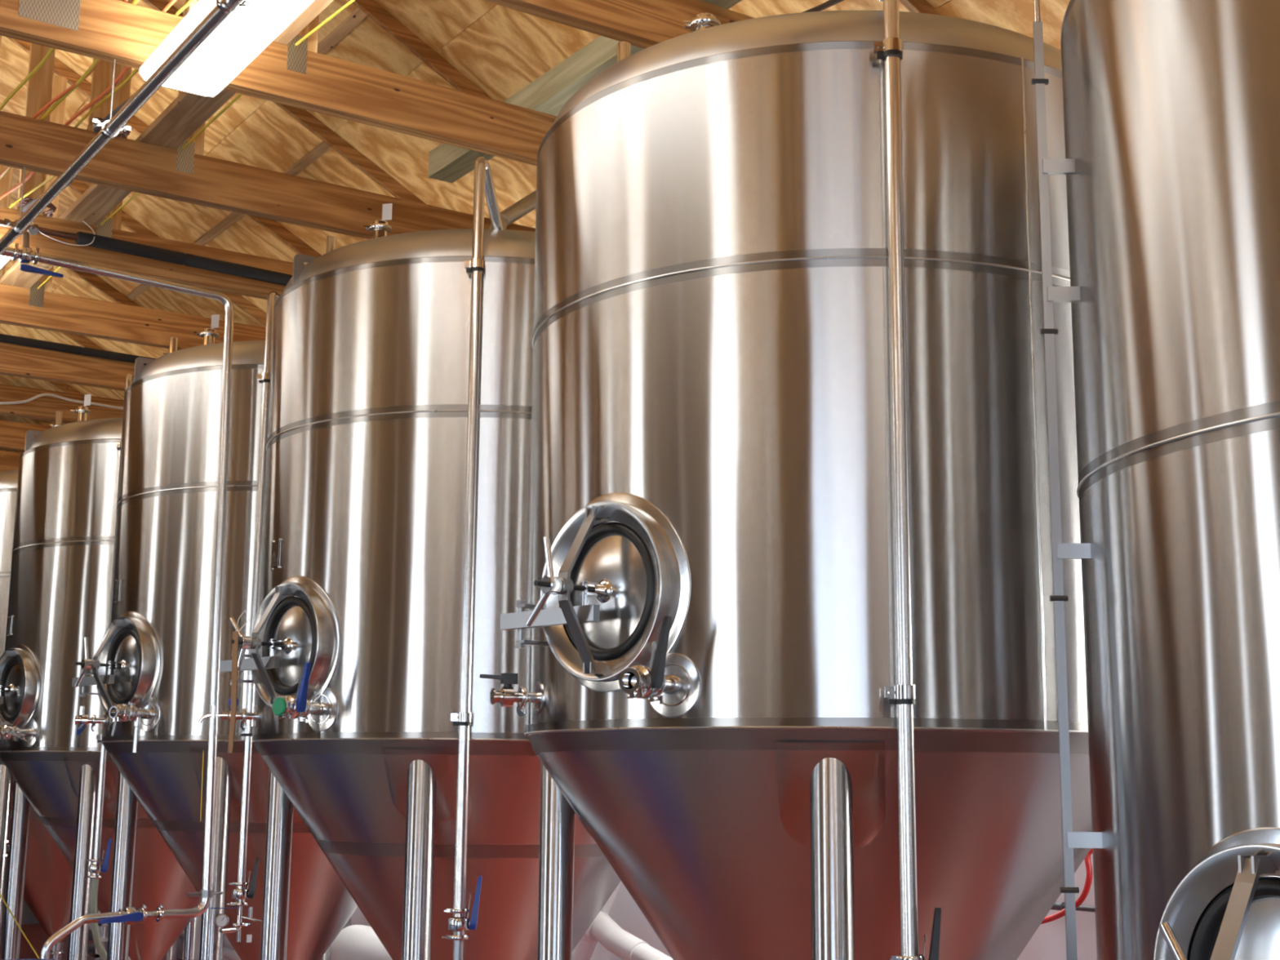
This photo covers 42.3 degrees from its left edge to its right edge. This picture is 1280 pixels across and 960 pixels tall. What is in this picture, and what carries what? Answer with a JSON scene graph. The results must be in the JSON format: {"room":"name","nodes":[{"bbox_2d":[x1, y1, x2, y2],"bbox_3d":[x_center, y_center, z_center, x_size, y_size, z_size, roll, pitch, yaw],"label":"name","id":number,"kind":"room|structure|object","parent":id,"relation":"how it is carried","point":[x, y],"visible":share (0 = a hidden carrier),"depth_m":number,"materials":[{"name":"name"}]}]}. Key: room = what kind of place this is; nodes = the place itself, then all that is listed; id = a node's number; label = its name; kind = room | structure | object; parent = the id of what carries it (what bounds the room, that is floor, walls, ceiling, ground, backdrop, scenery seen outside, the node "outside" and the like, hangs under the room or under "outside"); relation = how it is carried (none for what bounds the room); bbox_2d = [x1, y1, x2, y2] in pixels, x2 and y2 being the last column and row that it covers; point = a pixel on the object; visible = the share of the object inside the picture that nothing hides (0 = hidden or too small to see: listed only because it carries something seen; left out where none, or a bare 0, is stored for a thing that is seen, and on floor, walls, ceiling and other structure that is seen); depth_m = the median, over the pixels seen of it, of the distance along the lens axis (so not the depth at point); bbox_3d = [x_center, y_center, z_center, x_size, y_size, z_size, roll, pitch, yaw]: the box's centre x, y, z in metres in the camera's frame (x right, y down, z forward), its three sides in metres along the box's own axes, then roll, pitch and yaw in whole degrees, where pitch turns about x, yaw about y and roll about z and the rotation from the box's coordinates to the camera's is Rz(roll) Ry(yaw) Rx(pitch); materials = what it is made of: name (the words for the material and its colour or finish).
{"room":"processing plant","nodes":[
{"label":"processing plant","id":0,"kind":"room"},
{"bbox_2d":[2,873,39,924],"bbox_3d":[-11.552,1.085,17.953,10.800,7.614,0.150,7,-12,-33],"label":"wall","id":1,"kind":"structure","parent":0,"point":[28,917],"depth_m":19.94,"materials":[{"name":"grey"}]},
{"bbox_2d":[0,923,182,959],"bbox_3d":[0.893,2.829,5.419,3.600,0.100,34.100,7,-12,-33],"label":"floor","id":2,"kind":"structure","parent":0,"point":[35,933],"depth_m":17.72,"materials":[{"name":"red"}]},
{"bbox_2d":[0,893,39,958],"bbox_3d":[-3.610,2.847,9.861,0.864,1.345,0.092,6,-12,-26],"label":"rope","id":3,"kind":"object","parent":2,"relation":"on","point":[2,897],"visible":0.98,"depth_m":9.84,"materials":[{"name":"yellow"}]},
{"bbox_2d":[66,908,108,959],"bbox_3d":[-4.995,4.299,15.759,0.640,0.620,0.940,7,-12,-33],"label":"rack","id":4,"kind":"object","parent":2,"relation":"on","point":[91,952],"visible":0.06,"depth_m":15.26,"materials":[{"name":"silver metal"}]},
{"bbox_2d":[87,944,100,957],"bbox_3d":[-4.997,4.471,15.727,0.640,0.030,0.940,7,-12,-33],"label":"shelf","id":5,"kind":"object","parent":4,"relation":"attached to","point":[91,952],"depth_m":15.32,"materials":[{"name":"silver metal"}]},
{"bbox_2d":[88,929,107,941],"bbox_3d":[-4.995,4.334,15.752,0.640,0.030,0.940,7,-12,-33],"label":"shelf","id":6,"kind":"object","parent":4,"relation":"attached to","point":[90,937],"depth_m":15.33,"materials":[{"name":"silver metal"}]},
{"bbox_2d":[88,923,108,925],"bbox_3d":[-4.994,4.196,15.778,0.640,0.030,0.940,7,-12,-33],"label":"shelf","id":7,"kind":"object","parent":4,"relation":"attached to","point":[99,924],"depth_m":15.25,"materials":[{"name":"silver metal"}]},
{"bbox_2d":[0,469,177,959],"bbox_3d":[-5.026,2.130,14.655,2.308,4.491,2.308,6,-12,-26],"label":"tank","id":8,"kind":"object","parent":2,"relation":"on","point":[48,881],"visible":0.09,"depth_m":13.89,"materials":[{"name":"metal"}]},
{"bbox_2d":[3,840,9,856],"bbox_3d":[-5.038,1.877,13.654,0.163,4.571,0.429,2,-10,-6],"label":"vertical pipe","id":9,"kind":"object","parent":8,"relation":"attached to","point":[8,841],"visible":0.08,"depth_m":13.26,"materials":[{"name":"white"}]},
{"bbox_2d":[0,394,201,959],"bbox_3d":[-3.694,1.733,12.566,2.412,4.544,2.332,1,-10,-3],"label":"tank","id":10,"kind":"object","parent":2,"relation":"on","point":[62,559],"visible":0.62,"depth_m":11.76,"materials":[{"name":"metal"}]},
{"bbox_2d":[84,373,133,959],"bbox_3d":[-3.435,1.521,11.575,0.586,4.592,0.476,-1,-10,6],"label":"vertical pipe","id":11,"kind":"object","parent":10,"relation":"attached to","point":[95,868],"visible":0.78,"depth_m":11.21,"materials":[{"name":"white metal"}]},
{"bbox_2d":[0,231,234,959],"bbox_3d":[-3.106,0.945,8.701,2.065,4.616,0.151,7,-12,-33],"label":"pipe","id":12,"kind":"object","parent":2,"relation":"on","point":[130,915],"visible":1,"depth_m":9.13,"materials":[{"name":"white metal"}]},
{"bbox_2d":[0,218,292,285],"bbox_3d":[-2.848,-1.303,9.386,2.820,0.107,0.114,7,-12,-33],"label":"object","id":13,"kind":"object","parent":12,"relation":"attached to","point":[81,237],"visible":0.67,"depth_m":9.47,"materials":[{"name":"black metal"}]},
{"bbox_2d":[71,314,358,959],"bbox_3d":[-2.262,1.356,10.560,2.397,4.590,2.304,1,-10,-4],"label":"tank","id":14,"kind":"object","parent":2,"relation":"on","point":[151,665],"visible":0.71,"depth_m":9.74,"materials":[{"name":"metal"}]},
{"bbox_2d":[209,291,279,942],"bbox_3d":[-2.152,0.723,9.510,0.217,3.740,0.469,-6,-12,33],"label":"vertical pipe","id":15,"kind":"object","parent":14,"relation":"attached to","point":[241,893],"visible":0.91,"depth_m":9.35,"materials":[{"name":"white metal"}]},
{"bbox_2d":[342,915,351,929],"bbox_3d":[-2.259,3.504,12.467,0.170,1.050,0.229,0,-10,3],"label":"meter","id":16,"kind":"object","parent":2,"relation":"on","point":[348,922],"visible":0.07,"depth_m":12.53,"materials":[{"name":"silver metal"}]},
{"bbox_2d":[330,924,392,959],"bbox_3d":[-1.542,3.432,11.122,0.440,0.720,2.080,7,-12,-33],"label":"vessel","id":17,"kind":"object","parent":2,"relation":"on","point":[353,942],"visible":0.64,"depth_m":11.51,"materials":[{"name":"white plastic"}]},
{"bbox_2d":[197,203,621,959],"bbox_3d":[-0.898,0.976,8.333,2.594,4.561,2.306,7,-12,-33],"label":"tank","id":18,"kind":"object","parent":2,"relation":"on","point":[354,644],"depth_m":7.53,"materials":[{"name":"metal"}]},
{"bbox_2d":[441,156,502,959],"bbox_3d":[-0.723,0.755,7.279,0.146,4.571,0.390,-5,-12,26],"label":"vertical pipe","id":19,"kind":"object","parent":18,"relation":"attached to","point":[459,923],"visible":1,"depth_m":7.29,"materials":[{"name":"white metal"}]},
{"bbox_2d":[488,190,536,229],"bbox_3d":[-0.681,-1.381,9.115,0.204,0.707,0.619,-5,-12,28],"label":"roof beam","id":20,"kind":"structure","parent":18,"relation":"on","point":[527,204],"depth_m":9.14,"materials":[{"name":"brown wood"}]},
{"bbox_2d":[572,880,673,959],"bbox_3d":[0.092,2.648,9.281,0.354,1.672,2.188,7,-12,-33],"label":"drain pipe","id":21,"kind":"object","parent":2,"relation":"on","point":[604,930],"visible":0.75,"depth_m":9.44,"materials":[{"name":"white plastic"}]},
{"bbox_2d":[480,9,1092,959],"bbox_3d":[0.611,0.618,6.063,2.594,4.476,2.304,7,-12,-33],"label":"tank","id":22,"kind":"object","parent":2,"relation":"on","point":[708,620],"visible":0.88,"depth_m":5.26,"materials":[{"name":"metal"}]},
{"bbox_2d":[872,0,941,959],"bbox_3d":[0.780,0.258,5.072,0.162,4.330,0.248,4,-11,-16],"label":"vertical pipe","id":23,"kind":"object","parent":22,"relation":"attached to","point":[890,50],"visible":1,"depth_m":5.00,"materials":[{"name":"white metal"}]},
{"bbox_2d":[1031,0,1279,959],"bbox_3d":[2.261,0.311,4.090,2.362,4.400,2.310,-3,-11,20],"label":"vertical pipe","id":24,"kind":"object","parent":2,"relation":"on","point":[1171,166],"visible":1,"depth_m":3.75,"materials":[{"name":"metal"}]},
{"bbox_2d":[0,0,1070,452],"bbox_3d":[0.189,-3.321,6.052,5.596,2.925,32.497,7,-12,-33],"label":"ceiling","id":25,"kind":"structure","parent":0,"point":[501,50],"depth_m":10.36,"materials":[{"name":"brown wood"}]},
{"bbox_2d":[126,284,151,301],"bbox_3d":[-3.915,-1.623,13.324,0.050,0.044,1.320,7,-12,-33],"label":"trim","id":26,"kind":"structure","parent":25,"relation":"attached to","point":[140,289],"depth_m":13.67,"materials":[{"name":"brown wood"}]},
{"bbox_2d":[192,212,244,245],"bbox_3d":[-3.126,-1.829,12.161,0.050,0.044,1.320,7,-12,-33],"label":"trim","id":27,"kind":"structure","parent":25,"relation":"attached to","point":[232,218],"depth_m":12.08,"materials":[{"name":"brown wood"}]},
{"bbox_2d":[282,141,331,175],"bbox_3d":[-2.315,-2.040,10.966,0.050,0.044,1.400,7,-12,-33],"label":"trim","id":28,"kind":"structure","parent":25,"relation":"attached to","point":[322,148],"depth_m":10.71,"materials":[{"name":"brown wood"}]},
{"bbox_2d":[317,8,367,54],"bbox_3d":[-1.849,-2.503,9.593,0.050,0.044,1.300,7,-12,-33],"label":"trim","id":29,"kind":"structure","parent":25,"relation":"attached to","point":[357,15],"depth_m":9.35,"materials":[{"name":"brown wood"}]},
{"bbox_2d":[803,0,844,12],"bbox_3d":[0.748,-2.081,7.348,0.445,0.294,0.027,7,-12,-33],"label":"cable","id":30,"kind":"object","parent":25,"relation":"hanging from","point":[829,3],"visible":0.42,"depth_m":7.40,"materials":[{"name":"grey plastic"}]},
{"bbox_2d":[88,853,1097,959],"bbox_3d":[2.308,0.569,6.778,0.150,4.860,34.100,7,-12,-33],"label":"wall","id":31,"kind":"structure","parent":0,"point":[1048,942],"depth_m":7.21,"materials":[{"name":"white paint"}]},
{"bbox_2d":[178,929,240,959],"bbox_3d":[-3.705,4.240,14.812,0.090,0.270,3.205,7,-12,-33],"label":"pipe","id":32,"kind":"object","parent":31,"relation":"attached to","point":[228,953],"visible":0.26,"depth_m":14.68,"materials":[{"name":"white plastic"}]},
{"bbox_2d":[1040,848,1093,924],"bbox_3d":[1.712,1.778,7.135,0.056,0.425,0.709,7,-12,-33],"label":"air hose","id":33,"kind":"object","parent":31,"relation":"attached to","point":[1082,898],"visible":0.46,"depth_m":6.90,"materials":[{"name":"red rubber"}]},
{"bbox_2d":[1050,901,1094,911],"bbox_3d":[1.896,1.792,6.899,0.036,0.036,0.610,7,-12,-33],"label":"conduit","id":34,"kind":"object","parent":31,"relation":"attached to","point":[1057,905],"visible":0.24,"depth_m":6.96,"materials":[{"name":"grey metal"}]},
{"bbox_3d":[-2.156,-3.637,4.553,11.200,2.932,35.200,7,-12,-33],"label":"ceiling","id":35,"kind":"structure","parent":0,"visible":0},
{"bbox_2d":[0,380,84,471],"bbox_3d":[-8.845,-1.846,14.401,10.600,2.953,0.081,7,-12,-33],"label":"roof truss","id":36,"kind":"object","parent":35,"relation":"attached to","point":[9,460],"visible":0.02,"depth_m":15.96,"materials":[{"name":"brown wood"}]},
{"bbox_2d":[31,418,54,426],"bbox_3d":[-9.622,-1.644,15.547,10.600,2.953,0.081,7,-12,-33],"label":"roof truss","id":37,"kind":"object","parent":35,"relation":"attached to","point":[41,422],"visible":0.02,"depth_m":17.55,"materials":[{"name":"brown wood"}]},
{"bbox_2d":[0,332,104,450],"bbox_3d":[-8.044,-2.055,13.222,10.600,2.953,0.081,7,-12,-33],"label":"roof truss","id":38,"kind":"object","parent":35,"relation":"attached to","point":[12,433],"visible":0.02,"depth_m":14.62,"materials":[{"name":"brown wood"}]},
{"bbox_2d":[0,268,141,423],"bbox_3d":[-7.256,-2.260,12.059,10.600,2.953,0.081,7,-12,-33],"label":"roof truss","id":39,"kind":"object","parent":35,"relation":"attached to","point":[44,407],"visible":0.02,"depth_m":13.45,"materials":[{"name":"brown wood"}]},
{"bbox_2d":[0,393,123,409],"bbox_3d":[-4.467,-0.583,13.438,2.102,0.222,0.021,7,-12,-33],"label":"cable","id":40,"kind":"object","parent":39,"relation":"hanging from","point":[41,394],"visible":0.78,"depth_m":13.29,"materials":[{"name":"white plastic"}]},
{"bbox_2d":[0,164,266,391],"bbox_3d":[-6.467,-2.465,10.897,10.600,2.953,0.081,7,-12,-33],"label":"roof truss","id":41,"kind":"object","parent":35,"relation":"attached to","point":[15,360],"visible":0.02,"depth_m":12.12,"materials":[{"name":"brown wood"}]},
{"bbox_2d":[0,333,156,364],"bbox_3d":[-4.029,-0.939,12.198,3.200,0.098,0.060,7,-12,-33],"label":"insulated pipe","id":42,"kind":"object","parent":41,"relation":"on","point":[7,339],"visible":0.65,"depth_m":12.07,"materials":[{"name":"black"}]},
{"bbox_2d":[0,35,321,350],"bbox_3d":[-5.678,-2.671,9.734,10.600,2.953,0.081,7,-12,-33],"label":"roof truss","id":43,"kind":"object","parent":35,"relation":"attached to","point":[42,308],"visible":0.41,"depth_m":10.92,"materials":[{"name":"brown wood"}]},
{"bbox_2d":[0,0,426,299],"bbox_3d":[-4.834,-2.890,8.491,10.600,2.953,0.298,7,-12,-33],"label":"roof truss","id":44,"kind":"object","parent":35,"relation":"attached to","point":[39,86],"depth_m":9.56,"materials":[{"name":"brown wood"}]},
{"bbox_2d":[0,255,11,268],"bbox_3d":[-4.216,-1.080,9.879,0.330,0.102,2.450,7,-12,-33],"label":"ceiling lamp","id":45,"kind":"object","parent":44,"relation":"attached to","point":[3,260],"visible":0.57,"depth_m":8.96,"materials":[{"name":"white plastic"}]},
{"bbox_2d":[0,0,535,239],"bbox_3d":[-4.073,-3.088,7.369,10.600,2.953,0.298,7,-12,-33],"label":"roof truss","id":46,"kind":"object","parent":35,"relation":"attached to","point":[185,175],"depth_m":8.36,"materials":[{"name":"brown wood"}]},
{"bbox_2d":[0,0,556,165],"bbox_3d":[-3.261,-3.300,6.172,10.600,2.953,0.081,7,-12,-33],"label":"roof truss","id":47,"kind":"object","parent":35,"relation":"attached to","point":[300,77],"visible":0.51,"depth_m":7.12,"materials":[{"name":"brown wood"}]},
{"bbox_2d":[0,0,333,288],"bbox_3d":[-3.223,-1.462,9.430,0.180,0.037,7.400,7,-12,-33],"label":"board","id":48,"kind":"object","parent":47,"relation":"on","point":[188,111],"visible":0.25,"depth_m":8.04,"materials":[{"name":"brown wood"}]},
{"bbox_2d":[31,208,94,245],"bbox_3d":[-3.206,-1.399,9.180,0.348,0.228,0.174,7,-12,-33],"label":"loose wire","id":49,"kind":"object","parent":48,"relation":"hanging from","point":[44,209],"visible":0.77,"depth_m":9.12,"materials":[{"name":"white"}]},
{"bbox_2d":[483,0,941,48],"bbox_3d":[-2.517,-3.494,5.075,10.600,2.953,0.081,7,-12,-33],"label":"roof truss","id":50,"kind":"object","parent":35,"relation":"attached to","point":[643,24],"visible":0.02,"depth_m":6.42,"materials":[{"name":"brown wood"}]},
{"bbox_2d":[0,48,54,111],"bbox_3d":[-4.234,-1.403,9.618,0.077,0.065,9.952,7,-12,-33],"label":"power cable","id":51,"kind":"object","parent":50,"relation":"on","point":[51,51],"visible":0.62,"depth_m":7.36,"materials":[{"name":"yellow plastic"}]},
{"bbox_2d":[0,0,128,177],"bbox_3d":[-4.097,-1.386,9.708,0.086,0.065,9.952,7,-12,-33],"label":"power cable","id":52,"kind":"object","parent":50,"relation":"on","point":[73,86],"visible":0.44,"depth_m":7.61,"materials":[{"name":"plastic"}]},
{"bbox_2d":[0,0,138,179],"bbox_3d":[-4.073,-1.383,9.724,0.078,0.067,9.952,7,-12,-33],"label":"power cable","id":53,"kind":"object","parent":50,"relation":"on","point":[92,66],"visible":0.5,"depth_m":7.51,"materials":[{"name":"yellow plastic"}]},
{"bbox_2d":[22,93,134,212],"bbox_3d":[-3.862,-1.345,9.860,0.084,0.098,9.954,7,-12,-33],"label":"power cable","id":54,"kind":"object","parent":50,"relation":"on","point":[96,129],"visible":0.18,"depth_m":7.97,"materials":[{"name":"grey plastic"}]},
{"bbox_2d":[0,0,177,199],"bbox_3d":[-4.008,-1.354,9.763,0.061,0.105,9.952,7,-12,-33],"label":"power cable","id":55,"kind":"object","parent":50,"relation":"on","point":[171,2],"visible":0.5,"depth_m":7.58,"materials":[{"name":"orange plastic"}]},
{"bbox_2d":[6,0,195,208],"bbox_3d":[-3.928,-1.374,9.820,0.079,0.043,9.951,7,-12,-33],"label":"power cable","id":56,"kind":"object","parent":50,"relation":"on","point":[189,2],"visible":0.58,"depth_m":7.70,"materials":[{"name":"yellow plastic"}]},
{"bbox_2d":[0,0,252,255],"bbox_3d":[-2.599,-1.407,7.340,0.152,0.334,9.500,7,-12,-33],"label":"pipe","id":57,"kind":"object","parent":50,"relation":"hanging from","point":[223,8],"visible":1,"depth_m":6.50,"materials":[{"name":"white metal"}]},
{"bbox_2d":[37,0,355,288],"bbox_3d":[-3.510,-1.327,10.097,0.072,0.027,9.951,7,-12,-33],"label":"power cable","id":58,"kind":"object","parent":50,"relation":"on","point":[350,2],"visible":0.44,"depth_m":7.78,"materials":[{"name":"yellow plastic"}]},
{"bbox_2d":[139,0,314,97],"bbox_3d":[-1.194,-1.811,5.726,0.330,0.102,2.440,7,-12,-33],"label":"ceiling lamp","id":59,"kind":"object","parent":50,"relation":"attached to","point":[247,30],"visible":0.72,"depth_m":6.29,"materials":[{"name":"white plastic"}]},
{"bbox_2d":[428,0,742,182],"bbox_3d":[-0.175,-1.862,7.373,0.140,0.140,3.130,7,-12,-33],"label":"timber post","id":60,"kind":"object","parent":50,"relation":"on","point":[548,93],"visible":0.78,"depth_m":7.61,"materials":[{"name":"brown wood"}]},
{"bbox_3d":[-3.680,2.239,2.420,7.400,0.100,34.100,7,-12,-33],"label":"floor","id":61,"kind":"structure","parent":0,"visible":0},
{"bbox_2d":[2,958,62,959],"bbox_3d":[-2.919,2.699,7.680,0.594,0.860,0.594,7,-12,-33],"label":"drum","id":62,"kind":"object","parent":61,"relation":"on","point":[27,958],"visible":1,"depth_m":7.99,"materials":[{"name":"blue plastic"}]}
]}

